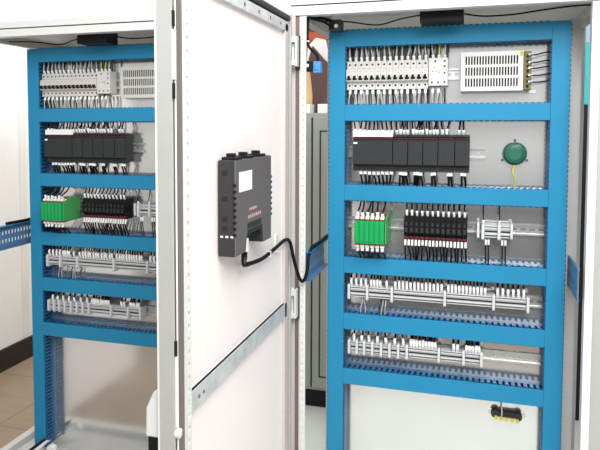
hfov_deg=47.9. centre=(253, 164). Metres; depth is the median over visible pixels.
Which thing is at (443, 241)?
wire
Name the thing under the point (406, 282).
wire
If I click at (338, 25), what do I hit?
junction box
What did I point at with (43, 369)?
duct
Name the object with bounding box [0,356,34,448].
floor
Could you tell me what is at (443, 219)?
slim relay
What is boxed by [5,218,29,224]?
cable
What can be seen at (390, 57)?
wire
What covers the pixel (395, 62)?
circuit breaker
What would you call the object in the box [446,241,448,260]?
wire
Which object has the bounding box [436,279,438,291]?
wire
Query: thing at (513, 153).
round buzzer
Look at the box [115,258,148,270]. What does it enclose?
block
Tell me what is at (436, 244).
wire
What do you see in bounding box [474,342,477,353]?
wire
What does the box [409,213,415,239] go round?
slim relay
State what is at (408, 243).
wire
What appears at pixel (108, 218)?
wire
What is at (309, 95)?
wooden plank
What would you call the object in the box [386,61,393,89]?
circuit breaker
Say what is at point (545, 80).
wire
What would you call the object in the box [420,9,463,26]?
lamp
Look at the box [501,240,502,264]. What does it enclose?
wire
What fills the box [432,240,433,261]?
wire
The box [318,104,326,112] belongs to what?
box
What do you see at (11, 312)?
wall
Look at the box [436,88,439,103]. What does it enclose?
wire
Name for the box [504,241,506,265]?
wire
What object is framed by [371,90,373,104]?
wire
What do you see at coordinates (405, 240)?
wire
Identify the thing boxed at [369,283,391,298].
block
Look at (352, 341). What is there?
block
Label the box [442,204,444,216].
wire
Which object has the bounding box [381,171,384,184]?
wire
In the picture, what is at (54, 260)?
block
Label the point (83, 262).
block
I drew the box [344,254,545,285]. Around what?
duct
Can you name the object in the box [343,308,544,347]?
duct
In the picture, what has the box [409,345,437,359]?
block
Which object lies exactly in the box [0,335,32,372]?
baseboard
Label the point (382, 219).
module
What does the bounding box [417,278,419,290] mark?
wire
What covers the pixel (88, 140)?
module
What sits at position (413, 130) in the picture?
wire
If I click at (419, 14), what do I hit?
cable
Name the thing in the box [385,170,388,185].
wire
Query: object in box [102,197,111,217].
slim relay
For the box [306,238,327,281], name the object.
duct
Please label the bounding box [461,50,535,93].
supplies
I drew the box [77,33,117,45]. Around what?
lamp
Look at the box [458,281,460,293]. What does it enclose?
wire
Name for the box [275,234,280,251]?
holder
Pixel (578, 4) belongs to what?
cable
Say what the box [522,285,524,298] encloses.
wire
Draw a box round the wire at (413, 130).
[411,121,414,134]
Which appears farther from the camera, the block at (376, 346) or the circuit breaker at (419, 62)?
the block at (376, 346)
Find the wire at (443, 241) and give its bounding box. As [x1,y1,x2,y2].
[443,241,444,262]
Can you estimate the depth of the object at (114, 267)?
2.59 m
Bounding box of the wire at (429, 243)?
[428,240,430,259]
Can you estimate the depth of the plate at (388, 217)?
2.11 m
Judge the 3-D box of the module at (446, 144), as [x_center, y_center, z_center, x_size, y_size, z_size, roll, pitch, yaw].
[0.594,-0.034,2.073,0.048,0.114,0.067,1,4,18]
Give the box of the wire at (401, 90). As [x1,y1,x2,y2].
[400,89,402,103]
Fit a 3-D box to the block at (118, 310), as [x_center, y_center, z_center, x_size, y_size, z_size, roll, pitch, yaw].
[-0.510,0.568,2.623,0.064,0.040,0.041,1,4,18]
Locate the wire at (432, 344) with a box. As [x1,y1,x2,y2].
[430,337,433,348]
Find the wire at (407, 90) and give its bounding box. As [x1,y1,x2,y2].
[406,89,408,102]
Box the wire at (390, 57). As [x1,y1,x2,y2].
[388,45,391,60]
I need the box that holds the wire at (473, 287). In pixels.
[472,281,474,294]
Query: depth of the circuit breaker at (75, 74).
2.60 m
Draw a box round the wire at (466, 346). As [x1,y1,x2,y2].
[465,340,467,352]
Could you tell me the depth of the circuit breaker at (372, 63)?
2.12 m
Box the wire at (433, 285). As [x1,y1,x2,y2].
[432,279,434,291]
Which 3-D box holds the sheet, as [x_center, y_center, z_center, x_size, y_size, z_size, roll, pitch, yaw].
[0.354,-0.573,3.666,0.139,0.233,0.010,1,4,18]
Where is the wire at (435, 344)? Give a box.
[433,337,436,349]
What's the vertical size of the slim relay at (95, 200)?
0.076 m
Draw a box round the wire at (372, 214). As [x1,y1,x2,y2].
[371,201,373,216]
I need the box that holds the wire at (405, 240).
[404,239,406,258]
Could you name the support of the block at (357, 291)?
attached to the tall cabinet at (230, 75)
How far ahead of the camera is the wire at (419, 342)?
2.12 m
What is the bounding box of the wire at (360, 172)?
[359,171,362,183]
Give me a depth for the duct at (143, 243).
2.59 m
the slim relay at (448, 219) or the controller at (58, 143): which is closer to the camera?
the slim relay at (448, 219)
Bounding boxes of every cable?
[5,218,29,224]
[9,39,76,44]
[116,36,153,38]
[241,252,249,266]
[245,238,312,282]
[307,16,331,60]
[310,18,333,28]
[310,234,327,248]
[326,14,419,25]
[464,4,590,16]
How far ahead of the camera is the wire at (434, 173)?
2.08 m
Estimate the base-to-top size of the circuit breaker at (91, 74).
0.089 m
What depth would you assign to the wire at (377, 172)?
2.13 m
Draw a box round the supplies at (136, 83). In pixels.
[120,66,154,99]
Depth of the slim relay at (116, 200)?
2.55 m
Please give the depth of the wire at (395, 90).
2.11 m
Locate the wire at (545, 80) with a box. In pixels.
[528,80,549,82]
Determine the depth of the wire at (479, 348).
2.07 m
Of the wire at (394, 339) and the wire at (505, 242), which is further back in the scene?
the wire at (394, 339)
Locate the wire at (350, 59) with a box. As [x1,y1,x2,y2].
[349,47,351,61]
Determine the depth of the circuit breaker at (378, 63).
2.11 m
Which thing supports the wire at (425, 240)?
attached to the duct at (515, 274)
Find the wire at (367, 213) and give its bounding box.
[366,201,371,216]
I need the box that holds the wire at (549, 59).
[528,59,549,62]
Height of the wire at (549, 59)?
0.012 m
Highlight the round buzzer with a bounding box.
[501,139,527,164]
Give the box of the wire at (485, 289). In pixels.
[484,283,486,295]
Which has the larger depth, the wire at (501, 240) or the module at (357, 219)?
the module at (357, 219)
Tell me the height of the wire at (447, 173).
0.062 m
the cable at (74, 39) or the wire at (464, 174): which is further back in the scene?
the cable at (74, 39)
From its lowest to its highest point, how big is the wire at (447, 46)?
0.059 m
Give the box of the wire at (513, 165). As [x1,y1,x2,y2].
[512,165,515,188]
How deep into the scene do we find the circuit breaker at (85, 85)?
2.59 m
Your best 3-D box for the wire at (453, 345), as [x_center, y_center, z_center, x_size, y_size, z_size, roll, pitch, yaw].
[0.624,0.552,2.100,0.010,0.060,0.028,1,4,18]
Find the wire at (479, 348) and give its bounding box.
[477,342,480,353]
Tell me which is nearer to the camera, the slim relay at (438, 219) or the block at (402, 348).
the slim relay at (438, 219)
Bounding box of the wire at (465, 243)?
[464,242,466,261]
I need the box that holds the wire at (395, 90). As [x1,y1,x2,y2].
[394,89,397,102]
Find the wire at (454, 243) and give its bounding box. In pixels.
[453,242,455,261]
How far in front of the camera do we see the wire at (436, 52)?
2.07 m
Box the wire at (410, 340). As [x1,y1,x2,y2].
[409,335,411,346]
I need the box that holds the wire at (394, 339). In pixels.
[393,334,396,345]
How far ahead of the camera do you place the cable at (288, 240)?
1.98 m
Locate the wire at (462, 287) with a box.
[461,281,463,293]
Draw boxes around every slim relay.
[81,196,93,216]
[84,197,90,216]
[88,197,96,217]
[92,197,100,217]
[95,197,104,217]
[99,197,108,217]
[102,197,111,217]
[106,197,115,217]
[110,197,119,218]
[113,198,119,218]
[117,198,125,218]
[121,198,132,218]
[404,213,410,238]
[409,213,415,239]
[414,213,420,239]
[419,214,425,239]
[425,214,430,239]
[430,214,435,240]
[435,214,440,240]
[440,215,446,240]
[446,215,451,240]
[451,215,456,241]
[456,215,461,241]
[462,215,467,241]
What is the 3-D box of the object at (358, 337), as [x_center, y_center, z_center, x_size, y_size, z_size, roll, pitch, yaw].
[0.341,0.592,2.204,0.008,0.047,0.050,1,4,18]
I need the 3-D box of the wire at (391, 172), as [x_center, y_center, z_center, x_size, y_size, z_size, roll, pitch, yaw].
[0.434,0.047,2.124,0.013,0.065,0.028,0,3,7]
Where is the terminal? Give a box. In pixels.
[488,408,524,423]
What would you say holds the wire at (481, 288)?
attached to the block at (452, 298)
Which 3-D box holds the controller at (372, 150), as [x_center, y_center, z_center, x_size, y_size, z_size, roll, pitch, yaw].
[0.382,-0.044,2.142,0.126,0.127,0.068,1,4,18]
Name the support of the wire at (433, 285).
attached to the block at (399, 294)
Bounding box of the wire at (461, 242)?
[461,242,462,261]
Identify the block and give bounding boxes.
[49,253,61,264]
[62,254,78,265]
[79,255,115,268]
[91,301,112,314]
[113,303,128,315]
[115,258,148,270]
[130,305,142,316]
[140,203,151,215]
[149,260,155,271]
[151,204,155,215]
[351,282,367,296]
[351,337,356,350]
[359,337,363,351]
[366,338,372,352]
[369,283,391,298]
[374,339,380,353]
[383,340,389,354]
[391,341,397,355]
[394,285,443,302]
[400,341,406,356]
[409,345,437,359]
[441,345,461,362]
[446,289,491,306]
[465,353,479,363]
[484,222,496,237]
[495,292,525,309]
[501,223,509,238]
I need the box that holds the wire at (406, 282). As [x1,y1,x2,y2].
[405,277,407,289]
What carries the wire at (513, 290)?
attached to the block at (509, 302)
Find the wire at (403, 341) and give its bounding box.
[401,334,404,345]
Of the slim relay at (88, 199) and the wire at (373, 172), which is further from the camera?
the slim relay at (88, 199)
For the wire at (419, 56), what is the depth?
2.08 m
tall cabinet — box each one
[0,13,157,449]
[146,0,599,449]
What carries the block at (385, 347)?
attached to the tall cabinet at (230, 75)
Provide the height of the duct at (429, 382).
0.057 m
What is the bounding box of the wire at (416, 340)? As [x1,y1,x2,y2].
[415,335,417,347]
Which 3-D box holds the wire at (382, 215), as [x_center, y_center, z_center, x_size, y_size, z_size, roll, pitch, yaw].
[0.406,0.135,2.098,0.010,0.063,0.062,1,4,20]
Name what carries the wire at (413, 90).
attached to the circuit breaker at (413, 62)
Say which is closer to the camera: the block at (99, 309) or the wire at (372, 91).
the wire at (372, 91)
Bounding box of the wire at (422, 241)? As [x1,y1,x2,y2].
[421,240,423,260]
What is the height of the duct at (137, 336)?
0.057 m
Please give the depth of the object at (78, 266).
2.64 m
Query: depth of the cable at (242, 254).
1.54 m
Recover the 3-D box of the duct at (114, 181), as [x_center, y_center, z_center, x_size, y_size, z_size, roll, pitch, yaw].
[-0.547,0.063,2.598,0.601,0.056,0.070,1,4,18]
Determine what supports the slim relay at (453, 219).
attached to the tall cabinet at (230, 75)
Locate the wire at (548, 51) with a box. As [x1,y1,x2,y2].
[529,51,551,54]
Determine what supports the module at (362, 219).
attached to the tall cabinet at (230, 75)
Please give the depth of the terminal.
2.08 m
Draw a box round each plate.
[63,195,79,220]
[385,211,390,243]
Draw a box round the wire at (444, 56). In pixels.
[443,45,446,57]
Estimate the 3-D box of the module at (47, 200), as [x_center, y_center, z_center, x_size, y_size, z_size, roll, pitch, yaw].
[-0.781,0.178,2.645,0.015,0.096,0.120,1,4,18]
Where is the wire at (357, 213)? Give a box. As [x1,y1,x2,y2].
[356,201,361,215]
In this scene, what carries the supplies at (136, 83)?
attached to the rail
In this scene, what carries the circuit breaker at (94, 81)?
attached to the rail
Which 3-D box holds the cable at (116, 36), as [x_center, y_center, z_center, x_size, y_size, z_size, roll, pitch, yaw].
[-0.346,-0.473,2.453,0.339,0.023,0.044,1,4,18]
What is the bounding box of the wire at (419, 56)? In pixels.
[418,44,420,59]
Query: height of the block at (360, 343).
0.040 m
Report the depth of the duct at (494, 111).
2.04 m
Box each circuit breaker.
[39,74,45,96]
[43,74,49,96]
[47,74,53,96]
[51,74,57,96]
[55,74,62,96]
[59,73,66,96]
[63,73,70,96]
[67,73,74,96]
[71,73,82,96]
[75,73,81,95]
[79,73,85,95]
[83,73,89,95]
[88,73,93,95]
[92,73,103,95]
[346,62,352,89]
[352,62,358,89]
[358,61,363,89]
[363,61,369,89]
[369,61,375,89]
[375,61,380,89]
[381,61,387,89]
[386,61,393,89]
[392,60,399,89]
[398,60,404,89]
[404,60,410,88]
[410,60,416,88]
[416,60,422,88]
[422,59,428,88]
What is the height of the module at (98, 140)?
0.114 m
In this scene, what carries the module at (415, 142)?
attached to the tall cabinet at (230, 75)
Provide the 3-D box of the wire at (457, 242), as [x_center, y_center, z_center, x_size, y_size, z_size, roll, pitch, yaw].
[0.629,0.275,2.070,0.007,0.079,0.029,1,4,18]
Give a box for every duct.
[0,221,30,250]
[27,49,54,447]
[38,43,153,62]
[39,107,154,121]
[40,172,155,189]
[41,230,155,251]
[42,275,156,300]
[43,319,156,347]
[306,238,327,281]
[327,30,347,449]
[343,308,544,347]
[343,362,542,406]
[344,183,547,207]
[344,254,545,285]
[345,20,552,47]
[345,102,550,121]
[541,20,571,449]
[567,255,579,301]
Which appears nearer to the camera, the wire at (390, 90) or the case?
the wire at (390, 90)
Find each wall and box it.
[0,0,153,349]
[268,0,291,13]
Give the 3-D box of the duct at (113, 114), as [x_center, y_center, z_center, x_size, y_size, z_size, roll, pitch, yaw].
[-0.548,-0.190,2.583,0.601,0.056,0.070,1,4,18]
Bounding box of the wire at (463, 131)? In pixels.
[462,121,464,134]
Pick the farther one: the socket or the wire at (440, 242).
the wire at (440, 242)
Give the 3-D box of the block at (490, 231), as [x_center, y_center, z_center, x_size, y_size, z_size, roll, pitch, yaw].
[0.725,0.202,2.059,0.036,0.044,0.041,1,4,18]
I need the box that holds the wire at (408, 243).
[407,239,410,259]
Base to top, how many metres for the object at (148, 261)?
0.049 m
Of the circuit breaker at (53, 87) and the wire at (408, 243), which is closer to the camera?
the wire at (408, 243)
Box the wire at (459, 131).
[457,120,460,134]
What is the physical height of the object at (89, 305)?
0.047 m
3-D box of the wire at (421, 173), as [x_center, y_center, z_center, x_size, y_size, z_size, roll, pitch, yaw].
[0.523,0.049,2.098,0.012,0.062,0.022,3,4,39]
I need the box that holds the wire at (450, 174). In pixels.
[449,172,452,186]
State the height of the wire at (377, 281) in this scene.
0.061 m
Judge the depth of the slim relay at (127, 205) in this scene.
2.56 m
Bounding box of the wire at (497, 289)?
[496,283,498,296]
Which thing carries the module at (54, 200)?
attached to the rail
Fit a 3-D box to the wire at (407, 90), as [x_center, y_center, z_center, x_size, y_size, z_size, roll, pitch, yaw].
[0.480,-0.206,2.100,0.010,0.062,0.013,1,4,18]
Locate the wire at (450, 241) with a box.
[450,241,451,262]
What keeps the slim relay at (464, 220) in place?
attached to the tall cabinet at (230, 75)
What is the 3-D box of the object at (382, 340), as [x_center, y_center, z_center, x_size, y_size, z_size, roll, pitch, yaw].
[0.415,0.594,2.179,0.008,0.047,0.050,1,4,18]
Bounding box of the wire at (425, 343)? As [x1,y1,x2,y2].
[424,337,427,348]
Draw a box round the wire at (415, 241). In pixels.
[414,240,416,260]
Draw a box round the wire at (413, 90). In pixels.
[412,89,415,102]
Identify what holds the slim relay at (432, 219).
attached to the tall cabinet at (230, 75)
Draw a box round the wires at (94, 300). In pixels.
[43,60,155,308]
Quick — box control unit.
[218,150,271,256]
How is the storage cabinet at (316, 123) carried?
on the floor at (315, 416)
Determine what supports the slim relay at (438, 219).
attached to the tall cabinet at (230, 75)
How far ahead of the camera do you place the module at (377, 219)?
2.07 m
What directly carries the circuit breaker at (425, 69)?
attached to the tall cabinet at (230, 75)
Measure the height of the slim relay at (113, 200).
0.076 m
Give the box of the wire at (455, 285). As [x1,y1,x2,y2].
[454,281,456,293]
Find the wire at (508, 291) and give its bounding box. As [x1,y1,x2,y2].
[506,284,509,296]
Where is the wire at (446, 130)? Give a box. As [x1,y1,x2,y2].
[445,120,449,134]
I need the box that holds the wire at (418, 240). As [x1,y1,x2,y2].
[417,240,419,259]
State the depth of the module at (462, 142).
2.03 m
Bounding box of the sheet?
[307,38,327,61]
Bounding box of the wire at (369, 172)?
[368,171,370,183]
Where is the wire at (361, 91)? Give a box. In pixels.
[360,90,362,104]
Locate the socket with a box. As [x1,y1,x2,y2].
[247,229,258,238]
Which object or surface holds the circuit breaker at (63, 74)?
attached to the rail
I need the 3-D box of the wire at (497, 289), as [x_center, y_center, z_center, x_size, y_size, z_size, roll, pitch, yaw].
[0.743,0.372,2.051,0.009,0.061,0.025,1,4,18]
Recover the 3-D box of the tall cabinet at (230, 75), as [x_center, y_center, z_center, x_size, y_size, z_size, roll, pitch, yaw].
[0.462,0.452,1.820,0.932,1.881,1.462,1,4,18]
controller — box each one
[44,130,75,162]
[352,131,392,170]
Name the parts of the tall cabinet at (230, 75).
handle, door, locking rod, panel, post, rail, post, din rail, roof panel, din rail, rail, din rail, mounting plate, din rail, din rail, post, rail, post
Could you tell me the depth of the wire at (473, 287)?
2.06 m
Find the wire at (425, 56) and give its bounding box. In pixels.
[424,44,426,59]
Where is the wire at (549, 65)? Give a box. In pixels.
[528,65,549,68]
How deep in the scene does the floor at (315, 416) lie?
3.32 m
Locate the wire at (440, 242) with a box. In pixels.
[439,241,441,260]
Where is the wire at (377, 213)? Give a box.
[376,201,378,216]
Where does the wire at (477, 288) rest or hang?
attached to the block at (452, 298)
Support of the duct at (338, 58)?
attached to the tall cabinet at (230, 75)
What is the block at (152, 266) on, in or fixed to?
attached to the rail
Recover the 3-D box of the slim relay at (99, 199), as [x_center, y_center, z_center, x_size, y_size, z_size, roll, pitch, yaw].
[-0.590,0.167,2.605,0.015,0.076,0.074,1,4,18]
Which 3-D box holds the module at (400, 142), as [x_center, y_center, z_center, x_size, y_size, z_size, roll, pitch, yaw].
[0.463,-0.036,2.115,0.046,0.114,0.067,1,4,18]
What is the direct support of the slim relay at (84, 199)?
attached to the rail
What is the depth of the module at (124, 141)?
2.54 m
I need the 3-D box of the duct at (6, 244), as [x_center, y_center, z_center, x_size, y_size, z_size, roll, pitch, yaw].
[-0.925,0.275,2.692,0.020,0.091,0.280,1,4,18]
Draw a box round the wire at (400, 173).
[398,171,401,185]
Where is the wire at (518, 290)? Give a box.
[517,284,519,297]
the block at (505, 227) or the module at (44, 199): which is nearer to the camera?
the block at (505, 227)
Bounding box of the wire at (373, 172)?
[372,171,376,184]
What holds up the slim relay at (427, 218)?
attached to the tall cabinet at (230, 75)
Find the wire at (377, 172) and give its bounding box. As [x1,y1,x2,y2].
[376,171,380,183]
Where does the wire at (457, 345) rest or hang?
attached to the block at (447, 354)
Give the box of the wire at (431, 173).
[430,172,432,185]
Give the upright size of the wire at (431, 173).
0.063 m
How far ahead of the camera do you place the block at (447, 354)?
2.10 m
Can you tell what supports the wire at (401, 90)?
attached to the duct at (494, 111)
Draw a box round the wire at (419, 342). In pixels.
[418,336,420,347]
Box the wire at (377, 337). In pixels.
[376,332,378,343]
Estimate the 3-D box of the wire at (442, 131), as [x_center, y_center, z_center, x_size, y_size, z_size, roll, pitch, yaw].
[0.579,-0.119,2.065,0.011,0.057,0.024,0,3,4]
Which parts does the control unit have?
plate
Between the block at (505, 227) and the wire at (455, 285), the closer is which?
the block at (505, 227)
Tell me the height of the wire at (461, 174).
0.064 m
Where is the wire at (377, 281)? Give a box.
[376,275,378,287]
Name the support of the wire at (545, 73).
attached to the supplies at (491, 72)
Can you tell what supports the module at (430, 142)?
attached to the tall cabinet at (230, 75)
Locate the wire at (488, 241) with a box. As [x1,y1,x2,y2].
[487,240,489,264]
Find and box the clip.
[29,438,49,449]
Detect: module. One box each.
[41,198,47,222]
[44,199,49,223]
[48,198,65,223]
[51,198,67,223]
[55,199,60,223]
[58,199,74,223]
[72,133,84,162]
[83,133,94,162]
[93,133,105,162]
[103,133,116,162]
[115,133,132,163]
[354,214,360,246]
[359,215,365,246]
[364,215,370,247]
[369,215,375,247]
[374,215,380,247]
[379,215,386,247]
[393,135,407,171]
[408,135,422,171]
[423,135,437,171]
[438,135,454,172]
[455,135,469,172]
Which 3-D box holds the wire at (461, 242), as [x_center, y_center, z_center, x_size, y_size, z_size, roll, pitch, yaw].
[0.638,0.276,2.066,0.007,0.079,0.030,1,4,18]
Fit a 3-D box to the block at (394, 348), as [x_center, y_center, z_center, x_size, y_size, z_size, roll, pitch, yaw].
[0.455,0.594,2.171,0.018,0.040,0.041,1,4,18]
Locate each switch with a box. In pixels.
[306,61,321,72]
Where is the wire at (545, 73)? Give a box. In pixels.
[528,73,550,75]
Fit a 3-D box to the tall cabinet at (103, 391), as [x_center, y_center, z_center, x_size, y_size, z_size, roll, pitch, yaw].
[-0.687,0.423,2.332,0.967,1.881,1.462,1,4,18]
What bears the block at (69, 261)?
attached to the rail
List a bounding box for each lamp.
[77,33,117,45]
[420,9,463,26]
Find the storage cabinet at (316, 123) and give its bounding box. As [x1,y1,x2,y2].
[305,113,326,406]
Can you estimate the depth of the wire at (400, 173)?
2.11 m
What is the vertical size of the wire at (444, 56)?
0.061 m
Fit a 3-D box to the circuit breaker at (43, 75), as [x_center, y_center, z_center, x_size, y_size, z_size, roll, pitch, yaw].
[-0.824,-0.312,2.658,0.017,0.089,0.067,1,4,18]
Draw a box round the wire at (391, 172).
[389,171,392,184]
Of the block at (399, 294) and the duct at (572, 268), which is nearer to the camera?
the duct at (572, 268)
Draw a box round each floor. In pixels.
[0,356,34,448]
[305,405,578,449]
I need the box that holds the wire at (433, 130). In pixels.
[432,121,435,134]
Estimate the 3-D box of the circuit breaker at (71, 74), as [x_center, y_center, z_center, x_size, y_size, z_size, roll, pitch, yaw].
[-0.704,-0.310,2.619,0.017,0.089,0.067,1,4,18]
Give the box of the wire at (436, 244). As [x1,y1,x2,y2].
[435,241,437,260]
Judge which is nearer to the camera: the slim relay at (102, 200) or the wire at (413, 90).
the wire at (413, 90)
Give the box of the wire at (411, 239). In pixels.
[411,239,414,258]
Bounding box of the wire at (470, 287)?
[469,281,471,294]
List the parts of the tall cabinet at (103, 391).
rail, rail, floor plate, white end cap, roof panel, rail, mounting plate, din rail, din rail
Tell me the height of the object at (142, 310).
0.047 m
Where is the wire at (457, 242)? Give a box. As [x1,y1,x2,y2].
[457,242,459,262]
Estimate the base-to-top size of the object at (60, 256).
0.049 m
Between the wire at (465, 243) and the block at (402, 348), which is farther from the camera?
the block at (402, 348)
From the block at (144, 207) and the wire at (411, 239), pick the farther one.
the block at (144, 207)
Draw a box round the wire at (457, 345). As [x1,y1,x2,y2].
[456,340,459,351]
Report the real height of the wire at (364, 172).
0.064 m
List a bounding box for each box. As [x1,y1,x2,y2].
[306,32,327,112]
[306,104,313,112]
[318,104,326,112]
[322,16,343,32]
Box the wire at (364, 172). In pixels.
[363,171,366,184]
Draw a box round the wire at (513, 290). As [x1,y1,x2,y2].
[512,284,514,297]
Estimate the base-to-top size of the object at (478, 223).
0.047 m
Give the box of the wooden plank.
[306,72,312,103]
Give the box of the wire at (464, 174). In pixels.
[463,171,466,187]
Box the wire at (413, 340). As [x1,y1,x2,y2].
[412,335,414,346]
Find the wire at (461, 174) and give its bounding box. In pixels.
[460,171,462,186]
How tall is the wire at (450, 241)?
0.079 m
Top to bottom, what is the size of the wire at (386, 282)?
0.061 m
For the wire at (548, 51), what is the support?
attached to the supplies at (491, 72)
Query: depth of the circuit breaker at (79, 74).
2.60 m
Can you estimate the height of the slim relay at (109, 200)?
0.076 m
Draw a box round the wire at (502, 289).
[501,284,503,296]
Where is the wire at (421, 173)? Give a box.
[420,172,422,186]
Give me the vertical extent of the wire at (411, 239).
0.079 m
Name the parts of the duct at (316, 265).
lid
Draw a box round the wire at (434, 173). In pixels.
[432,172,436,186]
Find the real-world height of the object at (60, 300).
0.047 m
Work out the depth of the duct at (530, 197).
2.05 m
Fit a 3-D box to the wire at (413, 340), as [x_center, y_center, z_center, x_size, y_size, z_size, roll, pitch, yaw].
[0.507,0.550,2.140,0.011,0.058,0.024,0,3,-5]
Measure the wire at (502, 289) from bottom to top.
0.061 m
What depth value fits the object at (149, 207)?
2.53 m
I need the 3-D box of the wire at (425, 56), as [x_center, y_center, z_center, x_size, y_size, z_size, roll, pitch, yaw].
[0.531,-0.351,2.075,0.010,0.060,0.012,1,4,18]
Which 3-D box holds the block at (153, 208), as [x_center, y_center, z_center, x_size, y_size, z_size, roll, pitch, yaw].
[-0.368,0.173,2.553,0.026,0.044,0.041,1,4,18]
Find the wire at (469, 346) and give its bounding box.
[468,340,470,352]
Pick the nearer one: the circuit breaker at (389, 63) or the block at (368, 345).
the circuit breaker at (389, 63)
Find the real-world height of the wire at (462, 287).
0.061 m
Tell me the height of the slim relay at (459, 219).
0.076 m
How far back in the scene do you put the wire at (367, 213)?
2.09 m
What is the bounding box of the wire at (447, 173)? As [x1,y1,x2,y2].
[446,172,449,185]
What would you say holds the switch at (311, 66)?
attached to the tall cabinet at (230, 75)
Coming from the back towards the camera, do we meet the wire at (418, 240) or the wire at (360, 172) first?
the wire at (360, 172)
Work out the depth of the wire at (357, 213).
2.11 m
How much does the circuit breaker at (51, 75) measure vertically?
0.089 m
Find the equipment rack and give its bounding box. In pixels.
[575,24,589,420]
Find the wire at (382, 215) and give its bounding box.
[381,201,385,216]
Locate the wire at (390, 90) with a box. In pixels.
[388,89,391,103]
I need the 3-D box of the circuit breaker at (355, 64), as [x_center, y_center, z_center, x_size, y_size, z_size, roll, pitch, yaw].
[0.325,-0.283,2.146,0.017,0.089,0.067,1,4,18]
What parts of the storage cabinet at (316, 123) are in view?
door, door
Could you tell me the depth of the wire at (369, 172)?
2.14 m
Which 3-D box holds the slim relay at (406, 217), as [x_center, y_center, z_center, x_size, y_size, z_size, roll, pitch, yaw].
[0.483,0.195,2.118,0.015,0.076,0.074,1,4,18]
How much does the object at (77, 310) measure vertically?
0.047 m
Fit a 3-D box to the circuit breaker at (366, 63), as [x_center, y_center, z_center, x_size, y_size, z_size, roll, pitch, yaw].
[0.359,-0.282,2.135,0.017,0.089,0.067,1,4,18]
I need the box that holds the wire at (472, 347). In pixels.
[471,341,473,352]
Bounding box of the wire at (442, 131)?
[440,121,443,134]
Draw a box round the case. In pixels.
[309,46,327,112]
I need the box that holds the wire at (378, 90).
[377,89,379,104]
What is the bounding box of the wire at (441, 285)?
[440,280,442,292]
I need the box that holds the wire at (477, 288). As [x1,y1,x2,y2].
[476,282,478,294]
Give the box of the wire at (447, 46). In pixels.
[446,43,448,57]
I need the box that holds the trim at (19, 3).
[16,0,29,338]
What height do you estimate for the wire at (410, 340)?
0.058 m
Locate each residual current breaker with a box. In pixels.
[97,71,116,93]
[428,58,447,86]
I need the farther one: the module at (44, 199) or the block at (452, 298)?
the module at (44, 199)
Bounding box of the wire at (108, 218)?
[107,218,112,235]
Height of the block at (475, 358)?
0.040 m
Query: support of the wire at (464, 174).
attached to the module at (462, 142)
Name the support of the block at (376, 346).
attached to the tall cabinet at (230, 75)
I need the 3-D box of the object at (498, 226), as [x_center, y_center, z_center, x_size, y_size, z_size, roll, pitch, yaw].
[0.746,0.205,2.047,0.008,0.047,0.050,1,4,18]
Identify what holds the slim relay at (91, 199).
attached to the rail
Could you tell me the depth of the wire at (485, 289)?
2.05 m
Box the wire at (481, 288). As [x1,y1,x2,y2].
[480,282,482,294]
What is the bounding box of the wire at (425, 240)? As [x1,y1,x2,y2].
[425,240,427,261]
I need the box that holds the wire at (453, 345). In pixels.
[452,339,454,350]
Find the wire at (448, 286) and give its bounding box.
[447,280,449,292]
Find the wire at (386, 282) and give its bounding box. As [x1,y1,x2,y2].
[385,275,387,287]
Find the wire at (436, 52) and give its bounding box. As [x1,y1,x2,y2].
[435,44,437,57]
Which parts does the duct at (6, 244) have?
lid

